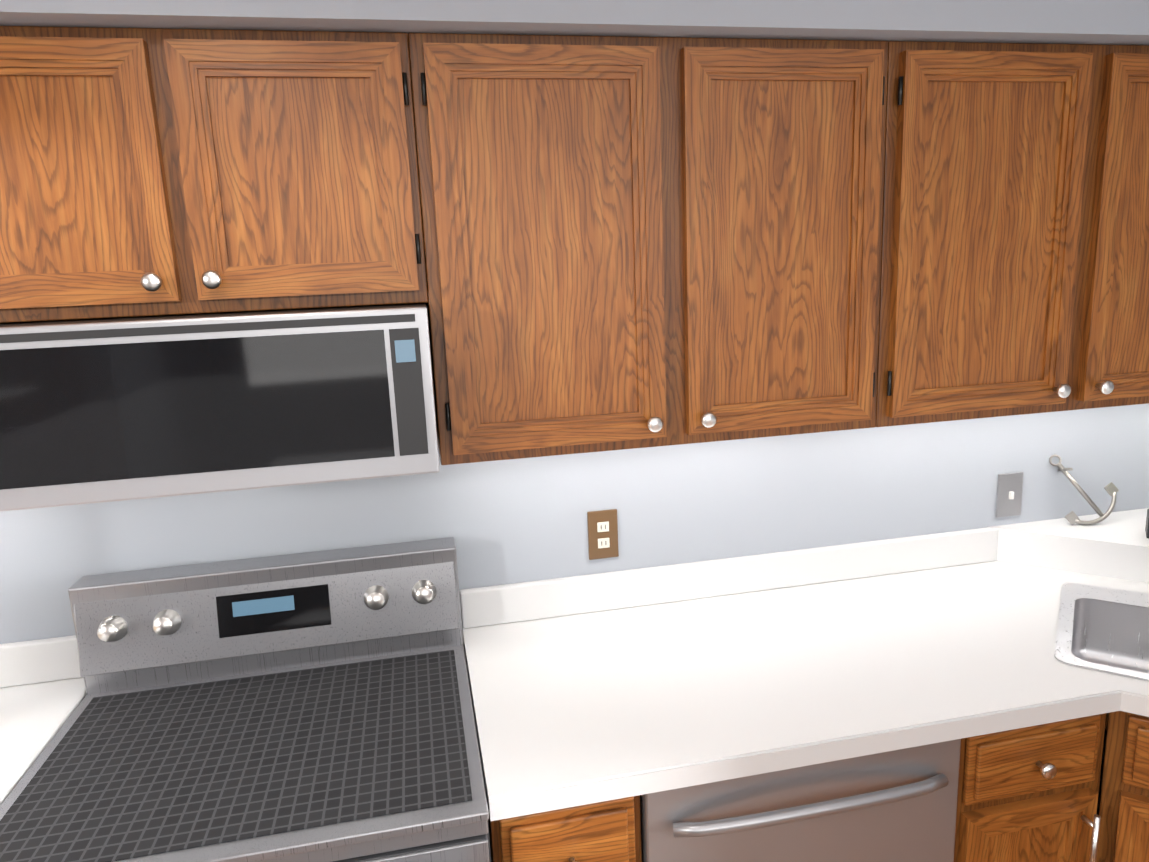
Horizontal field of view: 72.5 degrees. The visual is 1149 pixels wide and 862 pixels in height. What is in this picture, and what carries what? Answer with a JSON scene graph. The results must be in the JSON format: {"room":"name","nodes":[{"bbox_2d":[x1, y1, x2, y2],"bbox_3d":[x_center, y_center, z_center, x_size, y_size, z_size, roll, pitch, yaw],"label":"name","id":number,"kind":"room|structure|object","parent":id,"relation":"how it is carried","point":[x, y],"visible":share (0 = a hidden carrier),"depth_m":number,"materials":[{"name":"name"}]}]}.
{"room":"kitchen","nodes":[
{"label":"kitchen","id":0,"kind":"room"},
{"bbox_2d":[0,303,1148,814],"bbox_3d":[-2.113,0.305,1.456,8.350,2.420,0.100,-5,11,-11],"label":"wall","id":1,"kind":"structure","parent":0,"point":[510,521],"depth_m":1.86,"materials":[{"name":"grey paint"}]},
{"bbox_2d":[0,26,239,322],"bbox_3d":[-0.820,-0.425,1.373,0.431,0.442,0.320,-5,11,-11],"label":"upper cabinet","id":2,"kind":"object","parent":1,"relation":"attached to","point":[114,199],"depth_m":1.24,"materials":[{"name":"brown wood"}]},
{"bbox_2d":[0,303,439,511],"bbox_3d":[-0.637,-0.073,1.411,0.744,0.272,0.447,-5,11,-11],"label":"microwave","id":3,"kind":"object","parent":2,"relation":"attached to","point":[98,410],"visible":0.98,"depth_m":1.21,"materials":[{"name":"silver metal"}]},
{"bbox_2d":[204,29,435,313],"bbox_3d":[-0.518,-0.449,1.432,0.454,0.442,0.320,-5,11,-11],"label":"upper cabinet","id":4,"kind":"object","parent":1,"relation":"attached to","point":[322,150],"depth_m":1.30,"materials":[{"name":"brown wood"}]},
{"bbox_2d":[587,509,618,559],"bbox_3d":[0.068,0.246,1.850,0.072,0.118,0.008,-5,11,-11],"label":"electrical outlet","id":5,"kind":"object","parent":1,"relation":"attached to","point":[602,533],"visible":1,"depth_m":1.85,"materials":[{"name":"brown plastic"}]},
{"bbox_2d":[416,33,907,464],"bbox_3d":[0.110,-0.355,1.583,0.952,0.738,0.320,-5,11,-11],"label":"upper cabinet","id":6,"kind":"object","parent":1,"relation":"attached to","point":[580,244],"depth_m":1.44,"materials":[{"name":"brown wood"}]},
{"bbox_2d":[995,472,1023,517],"bbox_3d":[1.147,0.170,2.062,0.074,0.118,0.014,-5,11,-11],"label":"light switch","id":7,"kind":"object","parent":1,"relation":"attached to","point":[1009,494],"visible":1,"depth_m":2.06,"materials":[{"name":"silver metal"}]},
{"bbox_2d":[892,41,1148,425],"bbox_3d":[1.017,-0.429,1.761,0.902,0.738,0.320,-5,11,-11],"label":"upper cabinet","id":8,"kind":"object","parent":1,"relation":"attached to","point":[1024,195],"depth_m":1.59,"materials":[{"name":"brown wood"}]},
{"bbox_2d":[0,0,1148,44],"bbox_3d":[0.140,-0.870,1.471,3.550,0.310,0.360,-5,11,-11],"label":"soffit","id":9,"kind":"structure","parent":0,"point":[1111,22],"depth_m":1.33,"materials":[{"name":"grey paint"}]},
{"bbox_3d":[-1.582,1.949,-0.562,8.350,0.060,4.800,-5,11,-11],"label":"floor","id":10,"kind":"structure","parent":0,"visible":0},
{"bbox_2d":[0,537,490,861],"bbox_3d":[-0.548,0.890,1.466,0.760,1.140,0.689,-5,11,-11],"label":"range","id":11,"kind":"object","parent":10,"relation":"on","point":[316,706],"visible":1,"depth_m":1.45,"materials":[{"name":"silver metal"}]},
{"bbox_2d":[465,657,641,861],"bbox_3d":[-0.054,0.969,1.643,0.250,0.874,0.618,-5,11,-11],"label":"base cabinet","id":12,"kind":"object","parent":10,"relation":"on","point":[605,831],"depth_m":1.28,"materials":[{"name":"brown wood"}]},
{"bbox_2d":[0,508,1148,820],"bbox_3d":[0.521,0.621,0.150,3.549,0.634,3.600,-5,11,-11],"label":"countertop","id":13,"kind":"structure","parent":12,"relation":"on","point":[596,688],"depth_m":1.62,"materials":[{"name":"white laminate"}]},
{"bbox_2d":[1049,454,1118,524],"bbox_3d":[1.340,0.152,2.074,0.155,0.180,0.106,-5,11,-11],"label":"figurine","id":14,"kind":"object","parent":13,"relation":"on","point":[1111,489],"visible":1,"depth_m":2.05,"materials":[{"name":"grey metal"}]},
{"bbox_2d":[1145,509,1148,538],"bbox_3d":[1.586,0.158,1.843,0.387,0.237,0.136,5,14,35],"label":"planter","id":15,"kind":"object","parent":13,"relation":"on","point":[1147,527],"visible":1,"depth_m":1.94,"materials":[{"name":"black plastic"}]},
{"bbox_2d":[640,739,960,861],"bbox_3d":[0.369,0.943,1.688,0.595,0.872,0.638,-5,11,-11],"label":"dishwasher","id":16,"kind":"object","parent":10,"relation":"on","point":[899,805],"visible":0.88,"depth_m":1.36,"materials":[{"name":"silver metal"}]},
{"bbox_2d":[954,711,1146,861],"bbox_3d":[0.847,0.900,1.796,0.381,0.874,0.666,-5,11,-11],"label":"base cabinet","id":17,"kind":"object","parent":10,"relation":"on","point":[1028,794],"depth_m":1.47,"materials":[{"name":"brown wood"}]},
{"bbox_2d":[1129,717,1148,861],"bbox_3d":[1.278,0.957,1.416,0.423,0.874,0.422,-5,11,-11],"label":"base cabinet","id":18,"kind":"object","parent":10,"relation":"on","point":[1139,847],"depth_m":1.47,"materials":[{"name":"brown wood"}]}
]}

